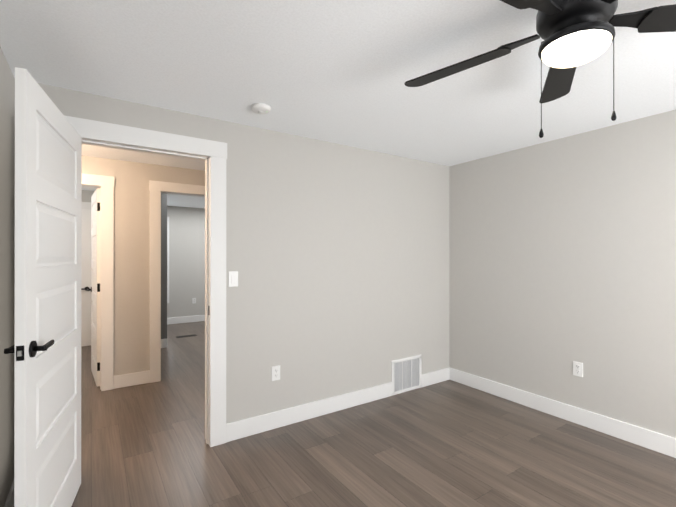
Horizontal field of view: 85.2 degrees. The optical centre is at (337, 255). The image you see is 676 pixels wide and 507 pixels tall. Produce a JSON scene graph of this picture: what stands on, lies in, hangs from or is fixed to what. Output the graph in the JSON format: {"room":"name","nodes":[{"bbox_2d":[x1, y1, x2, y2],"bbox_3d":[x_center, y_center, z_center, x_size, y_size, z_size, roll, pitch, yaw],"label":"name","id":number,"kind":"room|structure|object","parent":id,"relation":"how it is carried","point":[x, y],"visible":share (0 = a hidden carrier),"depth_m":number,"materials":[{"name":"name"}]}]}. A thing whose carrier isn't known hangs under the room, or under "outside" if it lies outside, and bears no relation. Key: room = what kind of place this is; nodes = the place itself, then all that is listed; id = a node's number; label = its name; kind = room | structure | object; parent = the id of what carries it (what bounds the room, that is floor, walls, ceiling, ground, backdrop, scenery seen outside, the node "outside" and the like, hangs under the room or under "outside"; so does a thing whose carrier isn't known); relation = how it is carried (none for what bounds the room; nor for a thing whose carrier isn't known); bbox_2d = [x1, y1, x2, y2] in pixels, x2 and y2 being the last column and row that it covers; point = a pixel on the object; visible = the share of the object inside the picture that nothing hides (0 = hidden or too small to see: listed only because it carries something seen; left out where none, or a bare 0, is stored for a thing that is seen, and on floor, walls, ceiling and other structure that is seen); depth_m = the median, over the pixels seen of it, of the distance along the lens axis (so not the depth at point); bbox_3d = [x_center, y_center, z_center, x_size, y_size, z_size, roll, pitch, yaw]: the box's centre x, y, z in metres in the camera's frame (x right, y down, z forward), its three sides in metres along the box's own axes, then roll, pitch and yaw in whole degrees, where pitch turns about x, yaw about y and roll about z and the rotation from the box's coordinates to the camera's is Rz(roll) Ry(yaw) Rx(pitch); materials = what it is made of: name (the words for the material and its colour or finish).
{"room":"empty bedroom","nodes":[
{"label":"empty bedroom","id":0,"kind":"room"},
{"bbox_2d":[0,47,14,506],"bbox_3d":[-0.699,0.195,0.257,0.120,2.440,4.400,0,0,-34],"label":"wall","id":1,"kind":"structure","parent":0,"point":[7,103],"depth_m":1.93,"materials":[{"name":"paint"}]},
{"bbox_2d":[4,480,13,506],"bbox_3d":[-0.641,1.347,0.294,0.020,0.137,4.400,0,0,-34],"label":"baseboard","id":2,"kind":"structure","parent":1,"relation":"attached to","point":[9,502],"depth_m":1.97,"materials":[{"name":"white paint"}]},
{"bbox_2d":[82,190,94,201],"bbox_3d":[-4.515,0.202,5.465,1.900,2.440,0.120,0,0,-34],"label":"wall","id":3,"kind":"structure","parent":0,"point":[86,195],"depth_m":5.76,"materials":[{"name":"paint"}]},
{"bbox_2d":[81,209,90,345],"bbox_3d":[-4.176,0.348,5.554,0.775,2.133,0.085,0,0,-34],"label":"closet door","id":4,"kind":"structure","parent":3,"relation":"in","point":[86,280],"depth_m":5.73,"materials":[{"name":"white paint"}]},
{"bbox_2d":[82,202,90,208],"bbox_3d":[-4.201,0.296,5.590,0.978,2.253,0.020,0,0,-34],"label":"door frame","id":5,"kind":"structure","parent":3,"relation":"attached to","point":[86,205],"depth_m":5.75,"materials":[{"name":"white paint"}]},
{"bbox_2d":[82,156,204,375],"bbox_3d":[-1.856,0.201,4.340,5.080,2.440,0.120,0,0,-34],"label":"wall","id":6,"kind":"structure","parent":0,"point":[131,325],"depth_m":4.01,"materials":[{"name":"paint"}]},
{"bbox_2d":[87,188,99,386],"bbox_3d":[-2.808,0.346,4.258,0.135,2.133,0.769,0,0,-38],"label":"hall door","id":7,"kind":"structure","parent":6,"relation":"in","point":[95,284],"depth_m":4.09,"materials":[{"name":"white paint"}]},
{"bbox_2d":[82,173,113,390],"bbox_3d":[-2.830,0.293,3.692,0.988,2.253,0.166,0,0,-34],"label":"door frame","id":8,"kind":"structure","parent":6,"relation":"attached to","point":[105,184],"depth_m":3.87,"materials":[{"name":"white paint"}]},
{"bbox_2d":[113,370,149,388],"bbox_3d":[-2.242,1.352,4.000,0.346,0.137,0.016,0,0,-34],"label":"baseboard","id":9,"kind":"structure","parent":6,"relation":"attached to","point":[130,379],"depth_m":3.98,"materials":[{"name":"white paint"}]},
{"bbox_2d":[149,180,204,382],"bbox_3d":[-1.729,0.294,4.425,0.988,2.253,0.166,0,0,-34],"label":"door frame","id":10,"kind":"structure","parent":6,"relation":"attached to","point":[157,188],"depth_m":4.12,"materials":[{"name":"white paint"}]},
{"bbox_2d":[161,193,166,338],"bbox_3d":[-3.459,0.203,6.361,0.610,2.440,2.040,0,0,-34],"label":"wall jog","id":11,"kind":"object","parent":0,"point":[163,266],"visible":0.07,"depth_m":5.65,"materials":[{"name":"grey paint"}]},
{"bbox_2d":[167,206,204,317],"bbox_3d":[-3.113,0.205,7.889,2.820,2.440,0.120,0,0,-34],"label":"wall","id":12,"kind":"structure","parent":0,"point":[186,255],"depth_m":7.75,"materials":[{"name":"paint"}]},
{"bbox_2d":[167,217,168,302],"bbox_3d":[-3.610,0.100,7.462,0.340,1.770,0.040,0,0,-34],"label":"room window","id":13,"kind":"structure","parent":12,"relation":"in","point":[167,259],"depth_m":7.54,"materials":[{"name":"white paint"}]},
{"bbox_2d":[167,315,204,324],"bbox_3d":[-2.834,1.357,7.991,2.240,0.137,0.016,0,0,-34],"label":"baseboard","id":14,"kind":"structure","parent":12,"relation":"attached to","point":[185,319],"depth_m":7.73,"materials":[{"name":"white paint"}]},
{"bbox_2d":[14,83,448,423],"bbox_3d":[-0.870,0.199,2.859,5.080,2.440,0.120,0,0,-34],"label":"wall","id":15,"kind":"structure","parent":0,"point":[337,257],"depth_m":3.24,"materials":[{"name":"paint"}]},
{"bbox_2d":[4,67,81,506],"bbox_3d":[-1.420,0.340,1.848,0.135,2.138,0.927,0,0,-24],"label":"bedroom door","id":16,"kind":"structure","parent":15,"relation":"in","point":[45,348],"depth_m":1.67,"materials":[{"name":"white paint"}]},
{"bbox_2d":[64,115,226,446],"bbox_3d":[-1.327,0.285,2.554,1.066,2.267,0.166,0,0,-34],"label":"door frame","id":17,"kind":"structure","parent":15,"relation":"attached to","point":[212,154],"depth_m":2.73,"materials":[{"name":"white paint"}]},
{"bbox_2d":[228,271,237,286],"bbox_3d":[-0.803,0.184,2.823,0.074,0.118,0.014,0,0,-34],"label":"light switch","id":18,"kind":"object","parent":15,"relation":"attached to","point":[232,278],"visible":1,"depth_m":2.82,"materials":[{"name":"white plastic"}]},
{"bbox_2d":[272,365,279,380],"bbox_3d":[-0.508,0.969,3.019,0.074,0.118,0.011,0,0,-34],"label":"outlet","id":19,"kind":"object","parent":15,"relation":"attached to","point":[275,372],"visible":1,"depth_m":3.01,"materials":[{"name":"white plastic"}]},
{"bbox_2d":[226,382,391,441],"bbox_3d":[-0.153,1.351,3.253,1.678,0.137,0.016,0,0,-34],"label":"baseboard","id":20,"kind":"structure","parent":15,"relation":"attached to","point":[243,428],"depth_m":3.15,"materials":[{"name":"white paint"}]},
{"bbox_2d":[392,355,421,394],"bbox_3d":[0.720,1.245,3.837,0.422,0.350,0.012,0,0,-34],"label":"air vent","id":21,"kind":"object","parent":15,"relation":"in","point":[406,374],"visible":0.96,"depth_m":3.83,"materials":[{"name":"white metal"}]},
{"bbox_2d":[422,368,447,386],"bbox_3d":[1.078,1.352,4.072,0.433,0.137,0.016,0,0,-34],"label":"baseboard","id":22,"kind":"structure","parent":15,"relation":"attached to","point":[434,377],"depth_m":4.05,"materials":[{"name":"white paint"}]},
{"bbox_2d":[0,0,675,207],"bbox_3d":[-1.122,-1.071,3.239,5.320,0.100,10.070,0,0,-34],"label":"ceiling","id":23,"kind":"structure","parent":0,"point":[342,72],"depth_m":2.01,"materials":[{"name":"paint"}]},
{"bbox_2d":[251,103,270,113],"bbox_3d":[-0.531,-1.003,2.533,0.134,0.038,0.134,0,0,-34],"label":"smoke detector","id":24,"kind":"object","parent":23,"relation":"attached to","point":[259,108],"visible":1,"depth_m":2.50,"materials":[{"name":"white plastic"}]},
{"bbox_2d":[404,0,675,137],"bbox_3d":[0.854,-0.738,1.383,1.376,0.570,1.406,0,0,-34],"label":"ceiling fan","id":25,"kind":"object","parent":23,"relation":"hanging from","point":[573,34],"visible":1,"depth_m":1.36,"materials":[{"name":"black metal"}]},
{"bbox_2d":[71,321,675,506],"bbox_3d":[-1.122,1.469,3.236,5.320,0.100,10.070,0,0,-34],"label":"floor","id":26,"kind":"structure","parent":0,"point":[448,443],"depth_m":2.59,"materials":[{"name":"brown wood"}]},
{"bbox_2d":[161,339,166,347],"bbox_3d":[-2.889,1.354,5.503,0.610,0.137,0.016,0,0,-34],"label":"baseboard","id":27,"kind":"structure","parent":26,"relation":"on","point":[163,341],"depth_m":5.64,"materials":[{"name":"white paint"}]},
{"bbox_2d":[176,334,196,337],"bbox_3d":[-2.664,1.421,6.455,0.340,0.006,0.130,0,0,-34],"label":"floor vent","id":28,"kind":"object","parent":26,"relation":"in","point":[186,336],"visible":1,"depth_m":6.42,"materials":[{"name":"grey"}]},
{"bbox_2d":[449,110,675,437],"bbox_3d":[2.021,0.199,3.209,0.120,2.440,6.300,0,0,-34],"label":"wall","id":29,"kind":"structure","parent":0,"point":[562,254],"depth_m":3.11,"materials":[{"name":"paint"}]},
{"bbox_2d":[448,367,675,457],"bbox_3d":[2.489,1.350,2.378,0.020,0.137,4.400,0,0,-34],"label":"baseboard","id":30,"kind":"structure","parent":29,"relation":"attached to","point":[622,430],"depth_m":3.10,"materials":[{"name":"white paint"}]},
{"bbox_2d":[573,361,582,376],"bbox_3d":[2.019,0.959,3.093,0.011,0.118,0.074,0,0,-34],"label":"outlet","id":31,"kind":"object","parent":29,"relation":"attached to","point":[577,368],"visible":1,"depth_m":3.09,"materials":[{"name":"white plastic"}]}
]}

